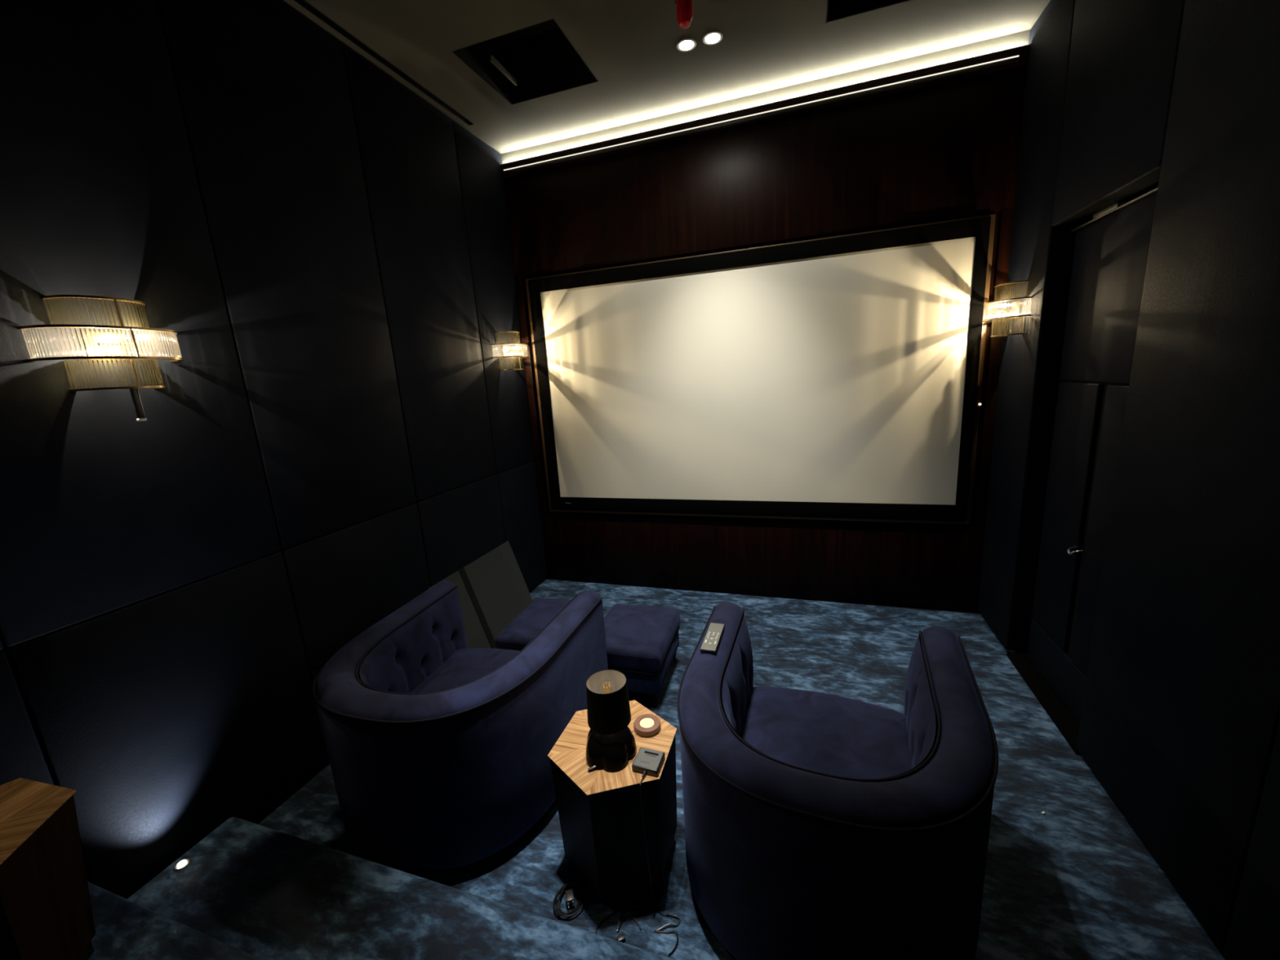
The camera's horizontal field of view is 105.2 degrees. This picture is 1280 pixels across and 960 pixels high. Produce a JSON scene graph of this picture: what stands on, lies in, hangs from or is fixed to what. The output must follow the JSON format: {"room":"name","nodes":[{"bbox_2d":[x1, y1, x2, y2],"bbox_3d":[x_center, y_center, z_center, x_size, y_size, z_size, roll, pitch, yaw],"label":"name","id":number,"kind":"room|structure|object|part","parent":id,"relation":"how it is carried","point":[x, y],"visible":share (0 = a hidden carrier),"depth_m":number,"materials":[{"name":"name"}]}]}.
{"room":"home theater","nodes":[
{"label":"home theater","id":0,"kind":"room"},
{"bbox_2d":[0,0,546,898],"bbox_3d":[-1.758,-0.199,1.577,0.150,3.325,5.300,0,13,18],"label":"wall","id":1,"kind":"structure","parent":0,"point":[338,433],"depth_m":1.84,"materials":[{"name":"black fabric"}]},
{"bbox_3d":[-1.867,1.056,1.111,0.045,1.022,0.777,0,13,18],"label":"padded panel","id":2,"kind":"part","parent":1,"relation":"part of","materials":[{"name":"black fabric"}]},
{"bbox_2d":[17,294,183,421],"bbox_3d":[-1.616,-0.371,1.532,0.145,0.372,0.350,0,13,18],"label":"wall sconce","id":3,"kind":"object","parent":1,"relation":"attached to","point":[100,346],"visible":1,"depth_m":1.49,"materials":[{"name":"gold metal"}]},
{"bbox_3d":[-1.592,-0.508,1.495,0.004,0.083,0.005,0,13,18],"label":"post","id":4,"kind":"part","parent":3,"relation":"part of","materials":[{"name":"gold metal"}]},
{"bbox_3d":[-1.581,-0.335,1.532,0.004,0.083,0.005,0,13,18],"label":"post","id":5,"kind":"part","parent":3,"relation":"part of","materials":[{"name":"gold metal"}]},
{"bbox_3d":[-1.552,-0.421,1.502,0.004,0.082,0.005,0,13,18],"label":"post","id":6,"kind":"part","parent":3,"relation":"part of","materials":[{"name":"gold metal"}]},
{"bbox_3d":[-1.584,-0.244,1.540,0.006,0.101,0.015,0,13,18],"label":"switch rod","id":7,"kind":"part","parent":3,"relation":"part of","materials":[{"name":"black plastic"}]},
{"bbox_3d":[-1.728,-0.720,1.487,0.045,2.262,0.777,0,13,18],"label":"padded panel","id":8,"kind":"part","parent":1,"relation":"part of","materials":[{"name":"blue leather"}]},
{"bbox_3d":[-1.626,0.885,1.833,0.045,1.022,0.777,0,13,18],"label":"padded panel","id":9,"kind":"part","parent":1,"relation":"part of","materials":[{"name":"black fabric"}]},
{"bbox_3d":[-1.487,-0.891,2.212,0.045,2.262,0.782,0,13,18],"label":"padded panel","id":10,"kind":"part","parent":1,"relation":"part of","materials":[{"name":"blue leather"}]},
{"bbox_3d":[-1.385,0.714,2.557,0.045,1.022,0.782,0,13,18],"label":"padded panel","id":11,"kind":"part","parent":1,"relation":"part of","materials":[{"name":"black fabric"}]},
{"bbox_3d":[-1.245,-1.063,2.941,0.045,2.262,0.787,0,13,18],"label":"padded panel","id":12,"kind":"part","parent":1,"relation":"part of","materials":[{"name":"black fabric"}]},
{"bbox_3d":[-1.143,0.542,3.286,0.045,1.022,0.787,0,13,18],"label":"padded panel","id":13,"kind":"part","parent":1,"relation":"part of","materials":[{"name":"black fabric"}]},
{"bbox_3d":[-1.040,-1.208,3.555,0.045,2.262,0.534,0,13,18],"label":"padded panel","id":14,"kind":"part","parent":1,"relation":"part of","materials":[{"name":"blue leather"}]},
{"bbox_2d":[491,331,528,370],"bbox_3d":[-0.925,-0.950,3.607,0.145,0.271,0.350,0,13,18],"label":"wall sconce","id":15,"kind":"object","parent":1,"relation":"attached to","point":[515,336],"visible":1,"depth_m":3.56,"materials":[{"name":"gold metal"}]},
{"bbox_3d":[-0.938,0.397,3.901,0.045,1.022,0.534,0,13,18],"label":"padded panel","id":16,"kind":"part","parent":1,"relation":"part of","materials":[{"name":"black fabric"}]},
{"bbox_2d":[280,0,1050,153],"bbox_3d":[-0.202,-1.847,0.670,3.550,0.080,5.300,0,13,18],"label":"ceiling","id":17,"kind":"structure","parent":0,"point":[629,46],"depth_m":2.51,"materials":[{"name":"grey paint"}]},
{"bbox_2d":[293,0,472,125],"bbox_3d":[-1.311,-2.158,2.461,0.042,0.069,1.469,0,13,18],"label":"ceiling vent","id":18,"kind":"object","parent":17,"relation":"in","point":[304,3],"visible":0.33,"depth_m":2.46,"materials":[{"name":"black metal"}]},
{"bbox_2d":[452,18,598,104],"bbox_3d":[-0.597,-2.346,2.577,0.570,0.299,0.544,0,13,18],"label":"ceiling vent","id":19,"kind":"object","parent":17,"relation":"attached to","point":[539,60],"visible":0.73,"depth_m":2.81,"materials":[{"name":"black"}]},
{"bbox_2d":[674,0,693,28],"bbox_3d":[0.194,-2.069,2.138,0.090,0.154,0.090,0,13,18],"label":"sprinkler head","id":20,"kind":"object","parent":17,"relation":"attached to","point":[684,8],"visible":1,"depth_m":2.12},
{"bbox_2d":[676,38,696,51],"bbox_3d":[0.238,-2.227,2.507,0.100,0.005,0.100,0,13,18],"label":"recessed light","id":21,"kind":"object","parent":17,"relation":"in","point":[686,44],"visible":1,"depth_m":2.51,"materials":[{"name":"white plastic"}]},
{"bbox_2d":[702,31,722,44],"bbox_3d":[0.366,-2.227,2.468,0.100,0.005,0.100,0,13,18],"label":"recessed light","id":22,"kind":"object","parent":17,"relation":"in","point":[713,37],"visible":1,"depth_m":2.47,"materials":[{"name":"white plastic"}]},
{"bbox_2d":[825,0,909,22],"bbox_3d":[1.086,-2.335,2.031,0.565,0.299,0.565,0,13,18],"label":"ceiling hatch","id":23,"kind":"object","parent":17,"relation":"attached to","point":[835,9],"visible":1,"depth_m":2.36,"materials":[{"name":"black"}]},
{"bbox_2d":[252,578,1226,959],"bbox_3d":[0.009,1.485,1.387,3.550,0.100,5.300,0,13,18],"label":"floor","id":24,"kind":"structure","parent":0,"point":[1075,880],"depth_m":1.83,"materials":[{"name":"carpet"}]},
{"bbox_2d":[87,881,262,959],"bbox_3d":[-0.510,1.610,-0.044,3.175,0.320,2.275,0,13,18],"label":"platform","id":25,"kind":"object","parent":24,"relation":"on","point":[126,929],"visible":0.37,"depth_m":1.29,"materials":[{"name":"carpet"}]},
{"bbox_2d":[0,777,95,959],"bbox_3d":[-1.536,1.031,1.115,0.370,0.450,0.428,-7,13,-15],"label":"side table","id":26,"kind":"object","parent":25,"relation":"on","point":[46,910],"visible":1,"depth_m":1.15,"materials":[{"name":"brown wood"}]},
{"bbox_2d":[127,817,675,959],"bbox_3d":[-0.104,1.404,1.176,3.175,0.160,0.435,0,13,18],"label":"step","id":27,"kind":"structure","parent":24,"relation":"on","point":[265,893],"depth_m":1.49,"materials":[{"name":"carpet"}]},
{"bbox_2d":[173,857,191,871],"bbox_3d":[-1.557,1.304,1.663,0.044,0.010,0.044,0,13,18],"label":"step light","id":28,"kind":"object","parent":27,"relation":"on","point":[184,863],"visible":1,"depth_m":1.66,"materials":[{"name":"silver metal"}]},
{"bbox_2d":[427,570,491,648],"bbox_3d":[-1.103,0.874,3.030,0.184,0.546,0.265,0,13,18],"label":"leaning board","id":29,"kind":"object","parent":24,"relation":"on","point":[477,637],"visible":0.48,"depth_m":3.09,"materials":[{"name":"grey"}]},
{"bbox_2d":[312,580,608,876],"bbox_3d":[-0.753,0.974,2.118,0.960,0.685,0.985,0,13,17],"label":"armchair","id":30,"kind":"object","parent":24,"relation":"on","point":[438,747],"visible":0.98,"depth_m":1.72,"materials":[{"name":"blue"}]},
{"bbox_3d":[-0.773,0.660,2.053,0.947,0.044,0.977,0,13,17],"label":"rail","id":31,"kind":"part","parent":30,"relation":"part of","materials":[{"name":"blue fabric"}]},
{"bbox_2d":[408,648,520,693],"bbox_3d":[-0.740,0.998,2.164,0.657,0.146,0.770,0,13,17],"label":"seat cushion","id":32,"kind":"object","parent":30,"relation":"on","point":[458,667],"depth_m":2.33,"materials":[{"name":"blue fabric"}]},
{"bbox_2d":[458,541,533,648],"bbox_3d":[-0.974,0.782,3.418,0.188,0.547,0.568,0,13,18],"label":"leaning board","id":33,"kind":"object","parent":24,"relation":"on","point":[495,585],"visible":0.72,"depth_m":3.37,"materials":[{"name":"grey"}]},
{"bbox_2d":[495,597,570,650],"bbox_3d":[-0.533,0.964,2.918,0.425,0.343,0.525,0,13,15],"label":"footstool","id":34,"kind":"object","parent":24,"relation":"on","point":[523,628],"visible":0.35,"depth_m":2.81,"materials":[{"name":"blue fabric"}]},
{"bbox_2d":[552,878,586,917],"bbox_3d":[-0.231,1.378,1.620,0.107,0.038,0.122,0,13,18],"label":"coiled cable","id":35,"kind":"object","parent":24,"relation":"on","point":[569,894],"visible":1,"depth_m":1.61,"materials":[{"name":"black plastic"}]},
{"bbox_2d":[547,700,676,905],"bbox_3d":[-0.076,1.128,1.738,0.392,0.460,0.452,0,13,18],"label":"side table","id":36,"kind":"object","parent":24,"relation":"on","point":[600,815],"visible":0.83,"depth_m":1.58,"materials":[{"name":"brown wood"}]},
{"bbox_2d":[586,669,636,772],"bbox_3d":[-0.103,0.787,1.615,0.169,0.259,0.172,-4,12,-1],"label":"table lamp","id":37,"kind":"object","parent":36,"relation":"on","point":[611,743],"visible":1,"depth_m":1.57,"materials":[{"name":"black ceramic"}]},
{"bbox_3d":[-0.106,0.727,1.616,0.145,0.140,0.145,0,13,18],"label":"lamp shade","id":38,"kind":"part","parent":37,"relation":"part of","materials":[{"name":"black fabric"}]},
{"bbox_2d":[633,713,660,737],"bbox_3d":[0.025,0.873,1.742,0.097,0.024,0.097,0,13,18],"label":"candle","id":39,"kind":"object","parent":36,"relation":"on","point":[647,725],"visible":1,"depth_m":1.73,"materials":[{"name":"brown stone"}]},
{"bbox_2d":[631,746,665,777],"bbox_3d":[0.025,0.909,1.570,0.086,0.024,0.104,1,13,20],"label":"media box","id":40,"kind":"object","parent":36,"relation":"on","point":[647,761],"visible":1,"depth_m":1.56,"materials":[{"name":"grey plastic"}]},
{"bbox_2d":[640,777,666,915],"bbox_3d":[0.035,1.159,1.534,0.029,0.469,0.078,-13,15,-37],"label":"power cable","id":41,"kind":"object","parent":36,"relation":"hanging from","point":[642,777],"visible":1,"depth_m":1.54,"materials":[{"name":"black plastic"}]},
{"bbox_2d":[595,902,641,933],"bbox_3d":[-0.071,1.395,1.557,0.151,0.012,0.088,-5,12,-8],"label":"loose cable","id":42,"kind":"object","parent":24,"relation":"on","point":[622,903],"visible":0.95,"depth_m":1.56,"materials":[{"name":"black plastic"}]},
{"bbox_2d":[617,933,625,942],"bbox_3d":[-0.058,1.406,1.501,0.024,0.014,0.016,-8,13,-21],"label":"plug","id":43,"kind":"object","parent":24,"relation":"on","point":[621,938],"visible":0.84,"depth_m":1.50,"materials":[{"name":"black plastic"}]},
{"bbox_2d":[604,604,679,707],"bbox_3d":[-0.027,0.966,2.761,0.425,0.343,0.525,0,13,17],"label":"footstool","id":44,"kind":"object","parent":24,"relation":"on","point":[642,642],"visible":0.77,"depth_m":2.58,"materials":[{"name":"blue fabric"}]},
{"bbox_2d":[604,604,679,671],"bbox_3d":[-0.034,0.859,2.738,0.425,0.126,0.525,0,13,17],"label":"cushion","id":45,"kind":"object","parent":44,"relation":"on","point":[639,638],"depth_m":2.62,"materials":[{"name":"blue fabric"}]},
{"bbox_3d":[0.076,1.136,2.538,0.044,0.091,0.044,0,13,17],"label":"leg","id":46,"kind":"part","parent":44,"relation":"part of","materials":[{"name":"brown wood"}]},
{"bbox_2d":[653,913,680,956],"bbox_3d":[0.082,1.397,1.509,0.079,0.010,0.112,0,13,18],"label":"loose cable","id":47,"kind":"object","parent":24,"relation":"on","point":[657,931],"visible":1,"depth_m":1.52,"materials":[{"name":"black plastic"}]},
{"bbox_2d":[676,601,998,959],"bbox_3d":[0.610,0.986,1.656,0.942,0.685,0.985,1,13,22],"label":"armchair","id":48,"kind":"object","parent":24,"relation":"on","point":[819,826],"visible":1,"depth_m":1.26,"materials":[{"name":"blue fabric"}]},
{"bbox_2d":[700,622,724,653],"bbox_3d":[0.279,0.601,1.871,0.058,0.015,0.200,1,13,19],"label":"remote control","id":49,"kind":"object","parent":48,"relation":"on","point":[710,643],"visible":1,"depth_m":1.85,"materials":[{"name":"grey plastic"}]},
{"bbox_2d":[740,686,911,778],"bbox_3d":[0.628,1.011,1.701,0.644,0.146,0.770,1,13,22],"label":"seat cushion","id":50,"kind":"object","parent":48,"relation":"on","point":[828,734],"depth_m":1.78,"materials":[{"name":"blue fabric"}]},
{"bbox_3d":[0.592,0.673,1.591,0.929,0.044,0.977,1,13,22],"label":"rail","id":51,"kind":"part","parent":48,"relation":"part of","materials":[{"name":"blue fabric"}]},
{"bbox_2d":[500,29,1030,613],"bbox_3d":[0.680,-0.765,3.440,3.400,3.345,0.100,0,13,18],"label":"wall","id":52,"kind":"structure","parent":0,"point":[948,150],"depth_m":3.24,"materials":[{"name":"black wood"}]},
{"bbox_2d":[527,216,991,521],"bbox_3d":[0.631,-0.628,3.444,2.980,1.798,0.064,0,13,18],"label":"projection screen","id":53,"kind":"object","parent":52,"relation":"attached to","point":[835,377],"visible":1,"depth_m":3.32,"materials":[{"name":"white fabric"}]},
{"bbox_2d":[525,213,995,524],"bbox_3d":[0.634,-0.624,3.457,3.038,1.835,0.049,0,13,18],"label":"trim","id":54,"kind":"structure","parent":52,"relation":"attached to","point":[993,216],"depth_m":3.21,"materials":[{"name":"brown metal"}]},
{"bbox_2d":[503,56,1018,173],"bbox_3d":[0.505,-2.224,3.078,3.135,0.023,0.040,0,13,18],"label":"trim","id":55,"kind":"structure","parent":52,"relation":"attached to","point":[1015,60],"depth_m":2.94,"materials":[{"name":"white paint"}]},
{"bbox_2d":[502,53,1023,170],"bbox_3d":[0.515,-2.258,3.067,3.180,0.043,0.035,0,13,18],"label":"led strip","id":56,"kind":"object","parent":52,"relation":"attached to","point":[968,66],"visible":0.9,"depth_m":2.94,"materials":[{"name":"white plastic"}]},
{"bbox_2d":[500,44,1030,169],"bbox_3d":[0.524,-2.268,3.094,3.200,0.037,0.100,0,13,18],"label":"trim","id":57,"kind":"structure","parent":52,"relation":"attached to","point":[1011,52],"depth_m":2.93,"materials":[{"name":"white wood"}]},
{"bbox_2d":[501,52,1029,177],"bbox_3d":[0.526,-2.231,3.102,3.200,0.038,0.100,0,13,18],"label":"trim","id":58,"kind":"structure","parent":52,"relation":"attached to","point":[1024,59],"depth_m":2.94,"materials":[{"name":"brown wood"}]},
{"bbox_2d":[977,0,1279,959],"bbox_3d":[1.470,-0.174,0.509,0.250,3.325,5.300,0,13,18],"label":"wall","id":59,"kind":"structure","parent":0,"point":[1124,100],"depth_m":1.52,"materials":[{"name":"black fabric"}]},
{"bbox_2d":[982,280,1031,337],"bbox_3d":[1.991,-0.931,2.695,0.145,0.271,0.350,0,13,18],"label":"wall sconce","id":60,"kind":"object","parent":59,"relation":"attached to","point":[1000,327],"visible":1,"depth_m":2.63,"materials":[{"name":"gold metal"}]},
{"bbox_3d":[2.128,-0.689,2.646,0.150,3.287,0.494,0,13,18],"label":"padded panel","id":61,"kind":"part","parent":59,"relation":"part of","materials":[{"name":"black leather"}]},
{"bbox_2d":[1006,186,1158,755],"bbox_3d":[1.968,-0.013,2.179,0.141,2.248,0.770,0,13,18],"label":"door","id":62,"kind":"structure","parent":59,"relation":"in","point":[1112,248],"depth_m":2.18,"materials":[{"name":"black fabric"}]},
{"bbox_3d":[2.057,0.938,2.388,0.030,0.232,0.655,0,13,18],"label":"padded panel","id":63,"kind":"part","parent":62,"relation":"part of","materials":[{"name":"black fabric"}]},
{"bbox_3d":[2.057,0.169,2.371,0.030,1.260,0.350,0,13,18],"label":"padded panel","id":64,"kind":"part","parent":62,"relation":"part of","materials":[{"name":"black fabric"}]},
{"bbox_3d":[1.967,0.324,2.216,0.041,0.037,0.062,0,13,18],"label":"handle","id":65,"kind":"part","parent":62,"relation":"part of","materials":[{"name":"silver metal"}]},
{"bbox_3d":[1.947,0.247,2.040,0.030,1.260,0.245,0,13,18],"label":"padded panel","id":66,"kind":"part","parent":62,"relation":"part of","materials":[{"name":"black fabric"}]},
{"bbox_3d":[1.950,-0.750,2.025,0.030,0.678,0.655,0,13,18],"label":"padded panel","id":67,"kind":"part","parent":62,"relation":"part of","materials":[{"name":"blue leather"}]},
{"bbox_3d":[1.959,-1.125,2.044,0.030,0.020,0.180,0,13,18],"label":"closer plate","id":68,"kind":"part","parent":62,"relation":"part of","materials":[{"name":"silver metal"}]},
{"bbox_3d":[1.865,-1.633,1.828,0.150,1.067,0.762,0,13,18],"label":"padded panel","id":69,"kind":"part","parent":59,"relation":"part of","materials":[{"name":"black fabric"}]},
{"bbox_3d":[1.696,-0.382,1.346,0.150,3.287,0.777,0,13,18],"label":"padded panel","id":70,"kind":"part","parent":59,"relation":"part of","materials":[{"name":"black fabric"}]},
{"bbox_3d":[1.455,-0.211,0.624,0.150,3.287,0.777,0,13,18],"label":"padded panel","id":71,"kind":"part","parent":59,"relation":"part of","materials":[{"name":"black fabric"}]}
]}

